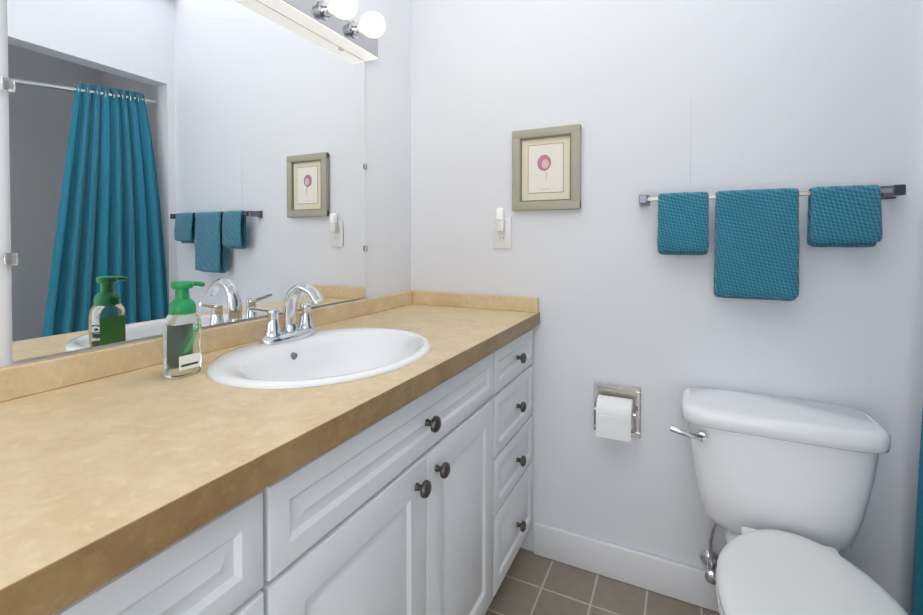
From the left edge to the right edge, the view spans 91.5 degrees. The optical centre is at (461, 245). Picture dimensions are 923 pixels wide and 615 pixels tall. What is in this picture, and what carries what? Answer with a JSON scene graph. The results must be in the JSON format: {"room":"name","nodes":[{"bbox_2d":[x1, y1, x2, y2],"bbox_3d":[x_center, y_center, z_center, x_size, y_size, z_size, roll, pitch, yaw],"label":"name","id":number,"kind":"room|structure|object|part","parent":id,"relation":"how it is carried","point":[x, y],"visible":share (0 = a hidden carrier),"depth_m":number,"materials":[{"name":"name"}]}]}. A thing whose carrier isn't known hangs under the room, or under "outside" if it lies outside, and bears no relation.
{"room":"bathroom","nodes":[
{"label":"bathroom","id":0,"kind":"room"},
{"bbox_2d":[0,0,410,366],"bbox_3d":[-0.842,-0.112,0.626,0.100,2.440,2.700,0,1,26],"label":"wall","id":1,"kind":"structure","parent":0,"point":[388,170],"depth_m":1.64,"materials":[{"name":"white paint"}]},
{"bbox_2d":[1,0,366,361],"bbox_3d":[-0.531,-0.225,1.135,0.009,0.815,0.926,0,1,26],"label":"mirror","id":2,"kind":"object","parent":1,"relation":"attached to","point":[156,148],"visible":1,"depth_m":0.95,"materials":[{"name":"clear glass"}]},
{"bbox_2d":[0,291,411,402],"bbox_3d":[-0.588,0.216,1.010,0.019,0.052,1.790,0,1,26],"label":"backsplash","id":3,"kind":"structure","parent":1,"relation":"attached to","point":[28,378],"depth_m":0.85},
{"bbox_2d":[257,0,384,60],"bbox_3d":[-0.455,-0.666,1.099,0.171,0.082,0.904,0,1,26],"label":"vanity light","id":4,"kind":"object","parent":1,"relation":"attached to","point":[330,21],"visible":1,"depth_m":1.32,"materials":[{"name":"silver metal"}]},
{"bbox_2d":[317,0,332,20],"bbox_3d":[-0.381,-0.672,1.279,0.028,0.052,0.052,0,1,26],"label":"socket","id":5,"kind":"object","parent":4,"relation":"attached to","point":[324,13],"depth_m":1.27,"materials":[{"name":"silver metal"}]},
{"bbox_3d":[-0.333,-0.672,1.255,0.088,0.076,0.076,0,1,26],"label":"bulb","id":6,"kind":"part","parent":4,"relation":"part of","materials":[{"name":"white glass"}]},
{"bbox_2d":[348,20,362,38],"bbox_3d":[-0.324,-0.674,1.396,0.028,0.052,0.052,0,1,26],"label":"socket","id":7,"kind":"object","parent":4,"relation":"attached to","point":[354,30],"depth_m":1.38,"materials":[{"name":"silver metal"}]},
{"bbox_3d":[-0.275,-0.673,1.373,0.088,0.076,0.076,0,1,26],"label":"bulb","id":8,"kind":"part","parent":4,"relation":"part of","materials":[{"name":"white glass"}]},
{"bbox_2d":[485,547,719,614],"bbox_3d":[0.236,1.166,0.118,2.500,0.100,2.900,0,1,26],"label":"floor","id":9,"kind":"structure","parent":0,"point":[532,583],"depth_m":1.41,"materials":[{"name":"tile"}]},
{"bbox_2d":[24,319,539,614],"bbox_3d":[-0.350,0.694,0.908,0.542,0.820,1.778,0,1,26],"label":"bathroom vanity","id":10,"kind":"object","parent":9,"relation":"on","point":[371,456],"depth_m":0.78,"materials":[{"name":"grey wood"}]},
{"bbox_3d":[-0.322,0.370,0.435,0.020,0.122,0.299,0,1,26],"label":"drawer","id":11,"kind":"part","parent":10,"relation":"part of","materials":[{"name":"white"}]},
{"bbox_3d":[-0.322,0.722,0.440,0.020,0.567,0.299,0,1,26],"label":"door","id":12,"kind":"part","parent":10,"relation":"part of","materials":[{"name":"white wood"}]},
{"bbox_2d":[0,303,539,614],"bbox_3d":[-0.357,0.264,0.898,0.532,0.040,1.790,0,1,26],"label":"countertop","id":13,"kind":"structure","parent":10,"relation":"on","point":[91,473],"depth_m":0.56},
{"bbox_2d":[163,281,204,378],"bbox_3d":[-0.526,0.155,0.857,0.045,0.177,0.072,0,1,26],"label":"soap dispenser","id":14,"kind":"object","parent":13,"relation":"on","point":[182,351],"visible":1,"depth_m":0.83,"materials":[{"name":"green"}]},
{"bbox_2d":[248,283,331,342],"bbox_3d":[-0.392,0.160,1.104,0.132,0.142,0.216,0,1,26],"label":"faucet","id":15,"kind":"object","parent":13,"relation":"on","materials":[{"name":"silver metal"}]},
{"bbox_3d":[-0.167,0.717,0.757,0.020,0.567,0.391,0,1,26],"label":"door","id":16,"kind":"part","parent":10,"relation":"part of","materials":[{"name":"white wood"}]},
{"bbox_3d":[-0.076,0.476,0.883,0.030,0.033,0.033,0,1,26],"label":"knob","id":17,"kind":"part","parent":10,"relation":"part of","materials":[{"name":"grey metal"}]},
{"bbox_3d":[-0.058,0.362,0.917,0.030,0.033,0.033,0,1,26],"label":"knob","id":18,"kind":"part","parent":10,"relation":"part of","materials":[{"name":"grey metal"}]},
{"bbox_3d":[-0.040,0.475,0.955,0.030,0.033,0.033,0,1,26],"label":"knob","id":19,"kind":"part","parent":10,"relation":"part of","materials":[{"name":"grey metal"}]},
{"bbox_3d":[0.001,0.712,1.099,0.020,0.567,0.367,0,1,26],"label":"door","id":20,"kind":"part","parent":10,"relation":"part of","materials":[{"name":"white wood"}]},
{"bbox_3d":[0.165,0.510,1.433,0.020,0.172,0.367,0,1,26],"label":"drawer","id":21,"kind":"part","parent":10,"relation":"part of","materials":[{"name":"white wood"}]},
{"bbox_3d":[0.165,0.880,1.439,0.020,0.222,0.367,0,1,26],"label":"drawer","id":22,"kind":"part","parent":10,"relation":"part of","materials":[{"name":"white wood"}]},
{"bbox_3d":[0.165,0.682,1.436,0.020,0.157,0.367,0,1,26],"label":"drawer","id":23,"kind":"part","parent":10,"relation":"part of","materials":[{"name":"white wood"}]},
{"bbox_3d":[0.165,0.355,1.431,0.020,0.122,0.367,0,1,26],"label":"drawer","id":24,"kind":"part","parent":10,"relation":"part of","materials":[{"name":"white wood"}]},
{"bbox_3d":[0.190,0.891,1.432,0.030,0.033,0.033,0,1,26],"label":"knob","id":25,"kind":"part","parent":10,"relation":"part of","materials":[{"name":"grey metal"}]},
{"bbox_3d":[0.190,0.682,1.429,0.030,0.033,0.033,0,1,26],"label":"knob","id":26,"kind":"part","parent":10,"relation":"part of","materials":[{"name":"grey metal"}]},
{"bbox_3d":[0.190,0.510,1.427,0.030,0.033,0.033,0,1,26],"label":"knob","id":27,"kind":"part","parent":10,"relation":"part of","materials":[{"name":"grey metal"}]},
{"bbox_3d":[0.190,0.355,1.424,0.030,0.033,0.033,0,1,26],"label":"knob","id":28,"kind":"part","parent":10,"relation":"part of","materials":[{"name":"grey metal"}]},
{"bbox_2d":[670,387,908,614],"bbox_3d":[0.704,0.767,0.978,0.466,0.671,0.730,0,1,26],"label":"toilet","id":29,"kind":"object","parent":9,"relation":"on","point":[785,486],"visible":1,"depth_m":1.09,"materials":[{"name":"white ceramic"}]},
{"bbox_3d":[0.595,0.493,1.190,0.079,0.031,0.022,0,1,26],"label":"lever arm","id":30,"kind":"part","parent":29,"relation":"part of"},
{"bbox_3d":[0.636,0.502,1.188,0.026,0.026,0.016,0,1,26],"label":"lever","id":31,"kind":"part","parent":29,"relation":"part of","materials":[{"name":"silver metal"}]},
{"bbox_3d":[0.721,0.953,1.294,0.038,0.038,0.016,0,1,26],"label":"valve handle","id":32,"kind":"part","parent":29,"relation":"part of","materials":[{"name":"silver metal"}]},
{"bbox_3d":[0.692,0.731,0.885,0.334,0.016,0.496,0,1,26],"label":"seat","id":33,"kind":"part","parent":29,"relation":"part of","materials":[{"name":"white plastic"}]},
{"bbox_3d":[0.830,0.623,1.200,0.410,0.292,0.177,0,1,26],"label":"tank","id":34,"kind":"part","parent":29,"relation":"part of","materials":[{"name":"white ceramic"}]},
{"bbox_3d":[0.828,0.454,1.194,0.438,0.051,0.201,0,1,26],"label":"tank lid","id":35,"kind":"part","parent":29,"relation":"part of","materials":[{"name":"white ceramic"}]},
{"bbox_3d":[0.693,0.709,0.887,0.332,0.026,0.496,0,1,26],"label":"seat","id":36,"kind":"part","parent":29,"relation":"part of","materials":[{"name":"white plastic"}]},
{"bbox_2d":[411,0,922,614],"bbox_3d":[0.851,-0.123,1.357,2.500,2.440,0.100,0,1,26],"label":"wall","id":37,"kind":"structure","parent":0,"point":[653,98],"depth_m":1.41,"materials":[{"name":"white paint"}]},
{"bbox_2d":[412,291,538,310],"bbox_3d":[0.039,0.206,1.689,0.511,0.052,0.019,0,1,26],"label":"backsplash","id":38,"kind":"structure","parent":37,"relation":"attached to","point":[442,299],"depth_m":1.67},
{"bbox_2d":[493,208,510,248],"bbox_3d":[0.142,-0.064,1.628,0.070,0.147,0.035,0,1,26],"label":"electrical outlet","id":39,"kind":"object","parent":37,"relation":"attached to","point":[501,231],"visible":1,"depth_m":1.63,"materials":[{"name":"white plastic"}]},
{"bbox_2d":[498,235,505,241],"bbox_3d":[0.147,-0.028,1.638,0.033,0.027,0.002,0,1,26],"label":"socket","id":40,"kind":"object","parent":39,"relation":"attached to","point":[501,238],"depth_m":1.64,"materials":[{"name":"white plastic"}]},
{"bbox_2d":[512,124,580,210],"bbox_3d":[0.291,-0.266,1.558,0.241,0.284,0.022,0,1,26],"label":"picture frame","id":41,"kind":"object","parent":37,"relation":"attached to","point":[546,168],"visible":0.98,"depth_m":1.55,"materials":[{"name":"beige wood"}]},
{"bbox_2d":[528,143,562,192],"bbox_3d":[0.291,-0.268,1.558,0.121,0.164,0.002,0,1,26],"label":"art","id":42,"kind":"object","parent":41,"relation":"on","point":[545,160],"depth_m":1.56,"materials":[{"name":"white paper"}]},
{"bbox_2d":[593,381,640,442],"bbox_3d":[0.490,0.536,1.438,0.146,0.164,0.086,0,1,26],"label":"toilet paper holder","id":43,"kind":"object","parent":37,"relation":"attached to","point":[616,411],"visible":1,"depth_m":1.42,"materials":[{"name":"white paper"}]},
{"bbox_3d":[0.449,0.535,1.504,0.014,0.132,0.005,0,1,26],"label":"plate","id":44,"kind":"part","parent":43,"relation":"part of","materials":[{"name":"silver metal"}]},
{"bbox_3d":[0.508,0.609,1.476,0.146,0.016,0.005,0,1,26],"label":"plate","id":45,"kind":"part","parent":43,"relation":"part of","materials":[{"name":"silver metal"}]},
{"bbox_3d":[0.508,0.461,1.473,0.146,0.016,0.005,0,1,26],"label":"plate","id":46,"kind":"part","parent":43,"relation":"part of","materials":[{"name":"silver metal"}]},
{"bbox_3d":[0.568,0.535,1.446,0.014,0.132,0.005,0,1,26],"label":"plate","id":47,"kind":"part","parent":43,"relation":"part of","materials":[{"name":"silver metal"}]},
{"bbox_2d":[534,522,718,611],"bbox_3d":[0.717,1.041,1.375,1.024,0.112,0.014,0,1,26],"label":"baseboard","id":48,"kind":"structure","parent":37,"relation":"attached to","point":[674,579],"depth_m":1.46,"materials":[{"name":"white wood"}]},
{"bbox_2d":[639,184,905,300],"bbox_3d":[0.829,-0.004,1.266,0.620,0.308,0.082,0,1,26],"label":"towel rail","id":49,"kind":"object","parent":37,"relation":"attached to","point":[757,241],"visible":1,"depth_m":1.23,"materials":[{"name":"teal fabric"}]},
{"bbox_3d":[0.567,-0.143,1.398,0.024,0.026,0.072,0,1,26],"label":"post","id":50,"kind":"part","parent":49,"relation":"part of","materials":[{"name":"silver metal"}]},
{"bbox_2d":[657,192,708,254],"bbox_3d":[0.654,-0.065,1.330,0.140,0.187,0.044,0,1,26],"label":"towel","id":51,"kind":"object","parent":49,"relation":"hanging from","point":[683,217],"depth_m":1.31,"materials":[{"name":"teal fabric"}]},
{"bbox_2d":[714,188,799,300],"bbox_3d":[0.816,-0.003,1.251,0.201,0.309,0.044,0,1,26],"label":"towel","id":52,"kind":"object","parent":49,"relation":"hanging from","point":[757,239],"depth_m":1.23,"materials":[{"name":"teal fabric"}]},
{"bbox_2d":[807,185,881,246],"bbox_3d":[0.990,-0.076,1.165,0.149,0.161,0.044,0,1,26],"label":"towel","id":53,"kind":"object","parent":49,"relation":"hanging from","point":[838,216],"depth_m":1.15,"materials":[{"name":"teal fabric"}]},
{"bbox_3d":[1.095,-0.139,1.140,0.024,0.026,0.072,0,1,26],"label":"post","id":54,"kind":"part","parent":49,"relation":"part of","materials":[{"name":"silver metal"}]},
{"bbox_2d":[911,408,922,614],"bbox_3d":[1.003,0.093,0.701,0.166,1.777,0.951,0,1,26],"label":"shower curtain","id":55,"kind":"object","parent":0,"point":[917,597],"visible":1,"depth_m":1.09,"materials":[{"name":"teal fabric"}]}
]}

